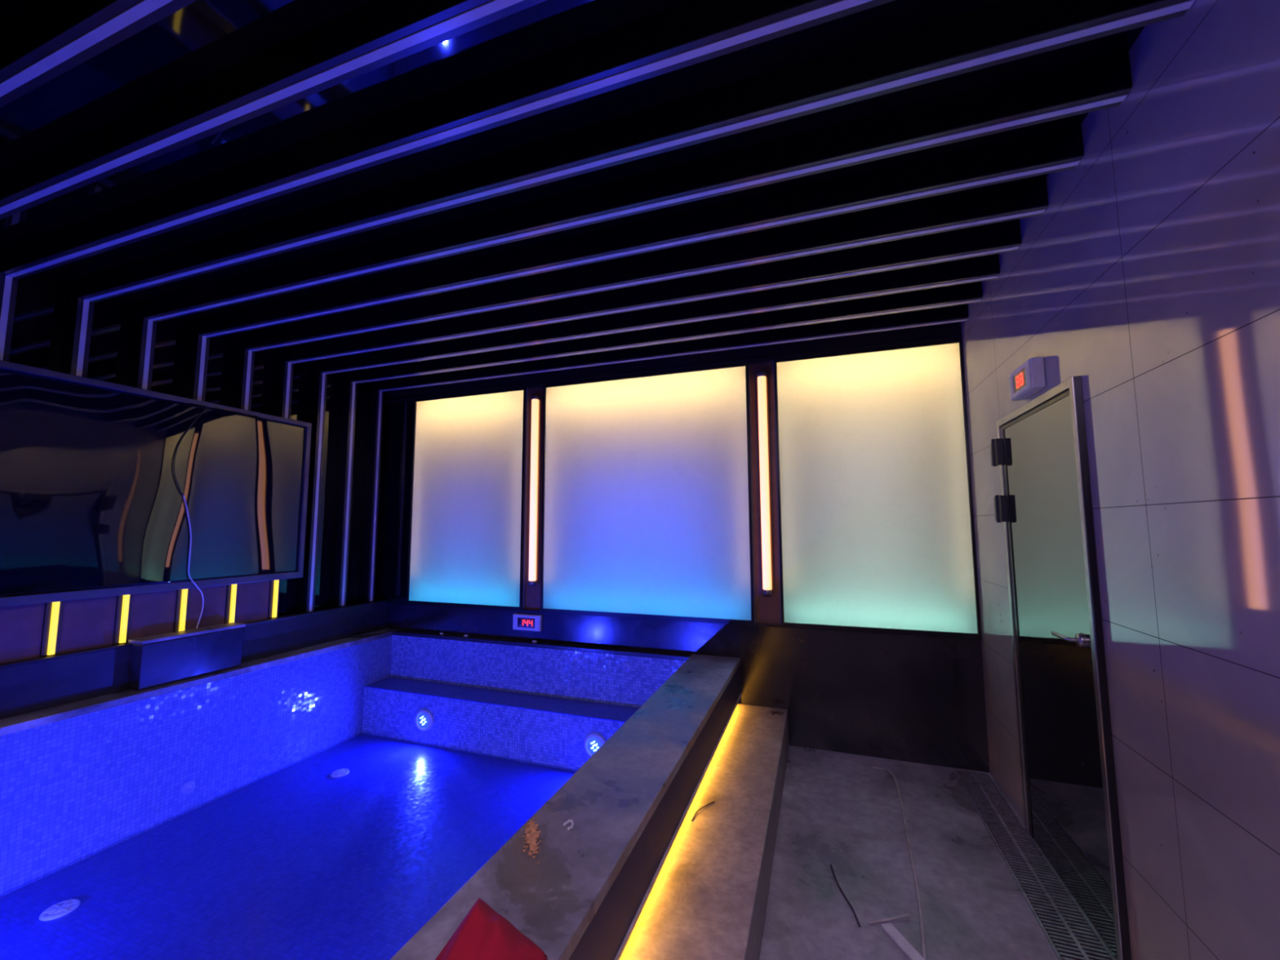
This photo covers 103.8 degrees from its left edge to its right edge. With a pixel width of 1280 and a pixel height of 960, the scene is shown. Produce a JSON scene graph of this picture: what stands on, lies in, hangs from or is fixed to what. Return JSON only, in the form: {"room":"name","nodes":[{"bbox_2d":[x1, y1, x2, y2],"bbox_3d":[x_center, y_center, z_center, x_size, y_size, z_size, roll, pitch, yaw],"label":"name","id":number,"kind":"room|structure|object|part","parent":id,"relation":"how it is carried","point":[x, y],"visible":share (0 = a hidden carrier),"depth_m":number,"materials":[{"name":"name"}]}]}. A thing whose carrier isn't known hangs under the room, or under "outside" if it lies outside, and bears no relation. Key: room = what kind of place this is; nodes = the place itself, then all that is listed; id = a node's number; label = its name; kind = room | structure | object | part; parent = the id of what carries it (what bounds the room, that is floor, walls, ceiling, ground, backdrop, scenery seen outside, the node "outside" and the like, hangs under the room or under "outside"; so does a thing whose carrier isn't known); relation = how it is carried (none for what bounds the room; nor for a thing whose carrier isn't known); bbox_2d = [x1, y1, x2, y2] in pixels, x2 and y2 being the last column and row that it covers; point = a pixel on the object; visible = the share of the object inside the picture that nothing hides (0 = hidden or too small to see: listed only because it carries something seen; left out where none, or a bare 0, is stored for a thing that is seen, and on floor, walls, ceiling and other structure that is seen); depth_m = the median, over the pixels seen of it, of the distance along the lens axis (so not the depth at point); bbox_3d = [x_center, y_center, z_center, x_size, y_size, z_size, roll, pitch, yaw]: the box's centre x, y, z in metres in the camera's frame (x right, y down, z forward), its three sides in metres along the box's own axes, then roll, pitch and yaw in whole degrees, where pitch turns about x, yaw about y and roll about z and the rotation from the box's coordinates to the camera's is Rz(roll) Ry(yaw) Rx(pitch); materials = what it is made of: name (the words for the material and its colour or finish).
{"room":"spa","nodes":[
{"label":"spa","id":0,"kind":"room"},
{"bbox_2d":[0,599,388,719],"bbox_3d":[-3.188,1.081,2.555,0.083,0.304,4.639,-2,-6,20],"label":"ledge","id":1,"kind":"object","parent":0,"point":[27,686],"visible":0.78,"depth_m":2.88,"materials":[{"name":"stone"}]},
{"bbox_2d":[8,271,384,656],"bbox_3d":[-3.290,0.061,2.900,0.100,2.400,5.240,-2,-6,20],"label":"wall","id":2,"kind":"structure","parent":0,"point":[37,331],"depth_m":3.55,"materials":[{"name":"black paint"}]},
{"bbox_2d":[0,603,44,663],"bbox_3d":[-3.263,0.785,2.579,0.112,0.286,0.222,-2,-6,20],"label":"backsplash panel","id":3,"kind":"object","parent":2,"relation":"attached to","point":[20,626],"visible":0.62,"depth_m":2.59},
{"bbox_2d":[57,595,117,653],"bbox_3d":[-3.165,0.810,2.854,0.112,0.286,0.222,-2,-6,20],"label":"backsplash panel","id":4,"kind":"object","parent":2,"relation":"attached to","point":[88,623],"visible":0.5,"depth_m":2.83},
{"bbox_2d":[127,590,177,642],"bbox_3d":[-3.066,0.836,3.128,0.112,0.286,0.222,-2,-6,20],"label":"backsplash panel","id":5,"kind":"object","parent":2,"relation":"attached to","point":[153,613],"visible":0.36,"depth_m":3.10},
{"bbox_2d":[186,585,226,630],"bbox_3d":[-2.968,0.861,3.402,0.112,0.286,0.222,-2,-6,20],"label":"backsplash panel","id":6,"kind":"object","parent":2,"relation":"attached to","point":[215,597],"visible":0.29,"depth_m":3.38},
{"bbox_2d":[235,580,270,622],"bbox_3d":[-2.870,0.886,3.677,0.112,0.286,0.222,-2,-6,20],"label":"backsplash panel","id":7,"kind":"object","parent":2,"relation":"attached to","point":[253,597],"visible":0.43,"depth_m":3.65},
{"bbox_2d":[382,333,961,401],"bbox_3d":[-0.209,-0.870,4.135,4.943,0.018,0.014,-2,-6,20],"label":"trim","id":8,"kind":"structure","parent":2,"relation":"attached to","point":[955,335],"depth_m":3.89,"materials":[{"name":"black metal"}]},
{"bbox_2d":[0,628,741,959],"bbox_3d":[-1.451,1.591,2.366,3.290,0.839,3.739,-2,-6,20],"label":"plunge pool","id":9,"kind":"object","parent":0,"point":[293,805],"visible":1,"depth_m":2.71,"materials":[{"name":"tile"}]},
{"bbox_2d":[128,622,245,690],"bbox_3d":[-2.870,1.108,3.199,0.136,0.285,0.564,-2,-6,20],"label":"box","id":10,"kind":"object","parent":9,"relation":"on","point":[160,660],"visible":1,"depth_m":3.12,"materials":[{"name":"stone"}]},
{"bbox_2d":[414,709,433,732],"bbox_3d":[-1.733,1.927,4.016,0.170,0.170,0.024,-2,-6,20],"label":"pool light","id":11,"kind":"object","parent":9,"relation":"attached to","point":[424,720],"visible":1,"depth_m":4.01,"materials":[{"name":"plastic"}]},
{"bbox_2d":[435,897,546,959],"bbox_3d":[-0.354,1.004,1.020,0.253,0.069,0.420,-2,-6,20],"label":"cloth","id":12,"kind":"object","parent":9,"relation":"on","point":[483,934],"visible":1,"depth_m":1.08,"materials":[{"name":"red fabric"}]},
{"bbox_2d":[522,817,541,864],"bbox_3d":[-0.325,1.084,1.514,0.056,0.007,0.232,1,-5,-12],"label":"grit spill","id":13,"kind":"object","parent":9,"relation":"on","point":[531,837],"visible":1,"depth_m":1.52,"materials":[{"name":"sand"}]},
{"bbox_2d":[563,819,574,830],"bbox_3d":[-0.222,1.087,1.584,0.032,0.013,0.037,4,-7,-38],"label":"crumb","id":14,"kind":"object","parent":9,"relation":"on","point":[568,821],"visible":1,"depth_m":1.58,"materials":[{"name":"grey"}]},
{"bbox_2d":[583,733,605,757],"bbox_3d":[-0.316,1.866,3.515,0.170,0.170,0.024,-2,-6,20],"label":"pool light","id":15,"kind":"object","parent":9,"relation":"attached to","point":[593,741],"visible":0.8,"depth_m":3.52,"materials":[{"name":"plastic"}]},
{"bbox_2d":[0,0,1144,348],"bbox_3d":[-0.909,-1.271,2.170,5.165,0.100,5.240,-2,-6,20],"label":"ceiling","id":16,"kind":"structure","parent":0,"point":[202,39],"depth_m":1.71,"materials":[{"name":"black paint"}]},
{"bbox_2d":[0,0,196,107],"bbox_3d":[-1.237,-0.262,1.171,4.941,2.088,0.066,-2,-6,20],"label":"rib","id":17,"kind":"object","parent":16,"relation":"attached to","point":[62,35],"visible":1,"depth_m":1.35,"materials":[{"name":"brown metal"}]},
{"bbox_2d":[0,0,546,219],"bbox_3d":[-1.139,-0.237,1.445,4.941,2.088,0.066,-2,-6,20],"label":"rib","id":18,"kind":"object","parent":16,"relation":"attached to","point":[378,33],"visible":1,"depth_m":1.52,"materials":[{"name":"brown metal"}]},
{"bbox_2d":[0,0,894,361],"bbox_3d":[-1.041,-0.212,1.720,4.941,2.088,0.066,-2,-6,20],"label":"rib","id":19,"kind":"object","parent":16,"relation":"attached to","point":[697,31],"visible":0.89,"depth_m":1.63,"materials":[{"name":"brown metal"}]},
{"bbox_2d":[40,0,1195,656],"bbox_3d":[-0.942,-0.186,1.994,4.941,2.088,0.066,-2,-6,20],"label":"rib","id":20,"kind":"object","parent":16,"relation":"attached to","point":[1015,29],"visible":0.78,"depth_m":1.69,"materials":[{"name":"brown metal"}]},
{"bbox_3d":[-3.216,-0.104,2.800,0.114,2.088,0.066,-2,-6,20],"label":"wall post","id":21,"kind":"part","parent":20,"relation":"part of","materials":[{"name":"black metal"}]},
{"bbox_2d":[112,51,1132,644],"bbox_3d":[-0.844,-0.161,2.268,4.941,2.088,0.066,-2,-6,20],"label":"rib","id":22,"kind":"object","parent":16,"relation":"attached to","point":[1105,82],"visible":0.83,"depth_m":1.97,"materials":[{"name":"brown metal"}]},
{"bbox_3d":[-3.118,-0.078,3.075,0.114,2.088,0.066,-2,-6,20],"label":"wall post","id":23,"kind":"part","parent":22,"relation":"part of","materials":[{"name":"black metal"}]},
{"bbox_2d":[173,124,1083,631],"bbox_3d":[-0.746,-0.136,2.543,4.941,2.088,0.066,-2,-6,20],"label":"rib","id":24,"kind":"object","parent":16,"relation":"attached to","point":[1060,149],"visible":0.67,"depth_m":2.28,"materials":[{"name":"brown metal"}]},
{"bbox_3d":[-3.019,-0.053,3.349,0.114,2.088,0.066,-2,-6,20],"label":"wall post","id":25,"kind":"part","parent":24,"relation":"part of","materials":[{"name":"black metal"}]},
{"bbox_2d":[224,177,1048,623],"bbox_3d":[-0.648,-0.111,2.817,4.941,2.088,0.066,-2,-6,20],"label":"rib","id":26,"kind":"object","parent":16,"relation":"attached to","point":[1029,198],"visible":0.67,"depth_m":2.59,"materials":[{"name":"brown metal"}]},
{"bbox_3d":[-2.921,-0.028,3.623,0.114,2.088,0.066,-2,-6,20],"label":"wall post","id":27,"kind":"part","parent":26,"relation":"part of","materials":[{"name":"black metal"}]},
{"bbox_2d":[267,218,1021,617],"bbox_3d":[-0.549,-0.085,3.091,4.941,2.088,0.066,-2,-6,20],"label":"rib","id":28,"kind":"object","parent":16,"relation":"attached to","point":[1002,237],"visible":0.78,"depth_m":2.90,"materials":[{"name":"brown metal"}]},
{"bbox_2d":[0,360,311,607],"bbox_3d":[-3.254,0.006,2.409,0.051,1.233,3.435,-2,-6,20],"label":"television","id":29,"kind":"object","parent":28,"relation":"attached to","point":[92,505],"visible":1,"depth_m":3.01,"materials":[{"name":"glass"}]},
{"bbox_2d":[173,408,207,628],"bbox_3d":[-2.910,0.236,3.251,0.028,1.451,0.223,-2,-6,20],"label":"hanging cable","id":30,"kind":"object","parent":29,"relation":"hanging from","point":[192,580],"visible":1,"depth_m":3.25,"materials":[{"name":"plastic"}]},
{"bbox_3d":[-2.823,-0.002,3.898,0.114,2.088,0.066,-2,-6,20],"label":"wall post","id":31,"kind":"part","parent":28,"relation":"part of","materials":[{"name":"black metal"}]},
{"bbox_2d":[295,253,999,612],"bbox_3d":[-0.451,-0.060,3.366,4.941,2.088,0.066,-2,-6,20],"label":"rib","id":32,"kind":"object","parent":16,"relation":"attached to","point":[985,268],"visible":0.95,"depth_m":3.33,"materials":[{"name":"brown metal"}]},
{"bbox_3d":[-2.724,0.023,4.172,0.114,2.088,0.066,-2,-6,20],"label":"wall post","id":33,"kind":"part","parent":32,"relation":"part of","materials":[{"name":"black metal"}]},
{"bbox_2d":[328,281,982,606],"bbox_3d":[-0.353,-0.035,3.640,4.941,2.088,0.066,-2,-6,20],"label":"rib","id":34,"kind":"object","parent":16,"relation":"attached to","point":[966,293],"visible":0.95,"depth_m":3.71,"materials":[{"name":"brown metal"}]},
{"bbox_3d":[-2.626,0.048,4.446,0.114,2.088,0.066,-2,-6,20],"label":"wall post","id":35,"kind":"part","parent":34,"relation":"part of","materials":[{"name":"black metal"}]},
{"bbox_2d":[358,303,968,601],"bbox_3d":[-0.255,-0.009,3.914,4.941,2.088,0.066,-2,-6,20],"label":"rib","id":36,"kind":"object","parent":16,"relation":"attached to","point":[955,313],"visible":0.91,"depth_m":4.05,"materials":[{"name":"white metal"}]},
{"bbox_3d":[-2.528,0.073,4.721,0.114,2.088,0.066,-2,-6,20],"label":"wall post","id":37,"kind":"part","parent":36,"relation":"part of","materials":[{"name":"black metal"}]},
{"bbox_2d":[374,600,989,773],"bbox_3d":[-0.181,1.471,3.970,4.945,0.810,0.100,-2,-6,20],"label":"wall","id":38,"kind":"structure","parent":0,"point":[906,698],"depth_m":3.39,"materials":[{"name":"stone"}]},
{"bbox_2d":[374,400,413,601],"bbox_3d":[-2.331,0.194,4.857,0.390,1.912,0.100,-2,-6,20],"label":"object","id":39,"kind":"structure","parent":38,"relation":"attached to","point":[397,417],"depth_m":4.81,"materials":[{"name":"black paint"}]},
{"bbox_2d":[405,387,528,609],"bbox_3d":[-1.517,0.178,4.720,1.260,1.936,0.414,-2,-6,20],"label":"light panel","id":40,"kind":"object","parent":38,"relation":"in","point":[467,538],"depth_m":4.52,"materials":[{"name":"glass"}]},
{"bbox_2d":[512,613,542,631],"bbox_3d":[-0.944,1.191,4.197,0.262,0.130,0.036,-2,-6,20],"label":"display","id":41,"kind":"object","parent":38,"relation":"attached to","point":[526,622],"visible":1,"depth_m":4.18,"materials":[{"name":"white plastic"}]},
{"bbox_2d":[525,386,543,609],"bbox_3d":[-0.892,0.143,4.363,0.182,1.912,0.070,-2,-6,20],"label":"trim","id":42,"kind":"structure","parent":38,"relation":"attached to","point":[532,592],"depth_m":4.32,"materials":[{"name":"brown wood"}]},
{"bbox_2d":[528,395,542,585],"bbox_3d":[-0.906,0.076,4.297,0.084,1.614,0.076,-2,-6,20],"label":"lamp","id":43,"kind":"object","parent":38,"relation":"attached to","point":[536,401],"visible":1,"depth_m":4.28,"materials":[{"name":"white plastic"}]},
{"bbox_2d":[528,399,538,581],"bbox_3d":[-0.908,0.074,4.293,0.062,1.566,0.062,-2,-6,20],"label":"diffuser","id":44,"kind":"object","parent":43,"relation":"attached to","point":[534,487],"depth_m":4.27,"materials":[{"name":"white plastic"}]},
{"bbox_3d":[-0.898,0.078,4.321,0.084,1.614,0.024,-2,-6,20],"label":"plate","id":45,"kind":"part","parent":43,"relation":"part of","materials":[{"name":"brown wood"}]},
{"bbox_2d":[540,363,756,623],"bbox_3d":[0.059,0.121,4.161,1.770,1.936,0.414,-2,-6,20],"label":"light panel","id":46,"kind":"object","parent":38,"relation":"in","point":[647,509],"depth_m":3.95,"materials":[{"name":"plastic"}]},
{"bbox_2d":[386,600,982,639],"bbox_3d":[-0.145,1.070,3.932,4.825,0.022,0.016,-2,-6,20],"label":"trim","id":47,"kind":"structure","parent":38,"relation":"attached to","point":[388,602],"depth_m":3.69,"materials":[{"name":"black metal"}]},
{"bbox_2d":[750,362,779,623],"bbox_3d":[0.928,0.077,3.717,0.190,1.912,0.070,-2,-6,20],"label":"trim","id":48,"kind":"structure","parent":38,"relation":"attached to","point":[767,606],"depth_m":3.67,"materials":[{"name":"brown wood"}]},
{"bbox_2d":[755,371,773,594],"bbox_3d":[0.907,0.010,3.653,0.084,1.614,0.076,-2,-6,20],"label":"lamp","id":49,"kind":"object","parent":38,"relation":"attached to","point":[762,397],"visible":1,"depth_m":3.63,"materials":[{"name":"white plastic"}]},
{"bbox_2d":[772,339,981,636],"bbox_3d":[1.626,0.064,3.605,1.226,1.936,0.414,-2,-6,20],"label":"light panel","id":50,"kind":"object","parent":38,"relation":"in","point":[876,531],"depth_m":3.41,"materials":[{"name":"plastic"}]},
{"bbox_2d":[759,745,1115,959],"bbox_3d":[0.914,1.680,1.245,1.275,0.120,5.240,-2,-6,20],"label":"floor","id":51,"kind":"structure","parent":0,"point":[843,812],"depth_m":2.19,"materials":[{"name":"grey stone"}]},
{"bbox_2d":[619,703,789,959],"bbox_3d":[0.053,1.512,1.355,0.410,0.240,4.639,-2,-6,20],"label":"step","id":52,"kind":"structure","parent":51,"relation":"on","point":[708,899],"depth_m":1.92,"materials":[{"name":"stone"}]},
{"bbox_2d":[691,800,715,821],"bbox_3d":[0.275,1.469,2.235,0.023,0.009,0.192,-4,-7,38],"label":"scrap","id":53,"kind":"object","parent":52,"relation":"on","point":[713,801],"visible":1,"depth_m":2.24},
{"bbox_2d":[770,711,783,715],"bbox_3d":[0.924,1.570,3.386,0.089,0.015,0.068,-2,-6,20],"label":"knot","id":54,"kind":"object","parent":52,"relation":"on","point":[773,712],"visible":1,"depth_m":3.38,"materials":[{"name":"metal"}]},
{"bbox_2d":[830,864,860,927],"bbox_3d":[0.833,1.690,2.056,0.016,0.011,0.344,0,-5,3],"label":"scrap","id":55,"kind":"object","parent":51,"relation":"on","point":[838,885],"visible":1,"depth_m":2.03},
{"bbox_2d":[866,913,910,924],"bbox_3d":[0.947,1.673,1.914,0.177,0.013,0.012,1,-5,-11],"label":"trim offcut","id":56,"kind":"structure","parent":51,"relation":"on","point":[905,914],"depth_m":1.91,"materials":[{"name":"plastic"}]},
{"bbox_2d":[872,766,926,959],"bbox_3d":[1.184,1.698,2.233,0.117,0.025,1.879,-2,-6,20],"label":"trim offcut","id":57,"kind":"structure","parent":51,"relation":"on","point":[922,925],"depth_m":2.16,"materials":[{"name":"plastic"}]},
{"bbox_2d":[880,922,924,959],"bbox_3d":[0.945,1.664,1.798,0.043,0.012,0.186,1,-5,-12],"label":"scrap","id":58,"kind":"object","parent":51,"relation":"on","point":[902,943],"visible":1,"depth_m":1.80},
{"bbox_2d":[954,768,1115,959],"bbox_3d":[1.550,1.660,1.744,0.182,0.008,2.812,-2,-6,20],"label":"floor drain","id":59,"kind":"object","parent":51,"relation":"on","point":[1071,935],"visible":1,"depth_m":2.13,"materials":[{"name":"silver metal"}]},
{"bbox_2d":[960,0,1279,959],"bbox_3d":[1.472,0.096,1.191,0.120,3.020,5.240,-2,-6,20],"label":"wall","id":60,"kind":"structure","parent":0,"point":[1148,274],"depth_m":1.38,"materials":[{"name":"tile"}]},
{"bbox_2d":[383,322,961,403],"bbox_3d":[-0.189,-0.934,4.195,4.945,0.198,0.100,-2,-6,20],"label":"trim","id":61,"kind":"structure","parent":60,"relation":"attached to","point":[949,328],"depth_m":3.90,"materials":[{"name":"brown laminate"}]},
{"bbox_2d":[1008,356,1045,400],"bbox_3d":[1.738,-0.450,2.258,0.054,0.132,0.245,-2,-6,20],"label":"display","id":62,"kind":"object","parent":60,"relation":"attached to","point":[1028,378],"visible":1,"depth_m":2.19,"materials":[{"name":"white plastic"}]},
{"bbox_2d":[990,375,1131,959],"bbox_3d":[1.750,0.676,2.197,0.067,2.049,0.926,-2,-6,20],"label":"door","id":63,"kind":"structure","parent":60,"relation":"in","point":[1044,506],"depth_m":2.03,"materials":[{"name":"glass"}]},
{"bbox_3d":[1.642,0.601,1.924,0.053,0.048,0.164,-2,-6,20],"label":"handle","id":64,"kind":"part","parent":63,"relation":"part of","materials":[{"name":"metal"}]},
{"bbox_3d":[1.617,0.636,1.758,0.021,2.047,0.005,-2,-6,20],"label":"casing","id":65,"kind":"part","parent":63,"relation":"part of","materials":[{"name":"metal"}]}
]}

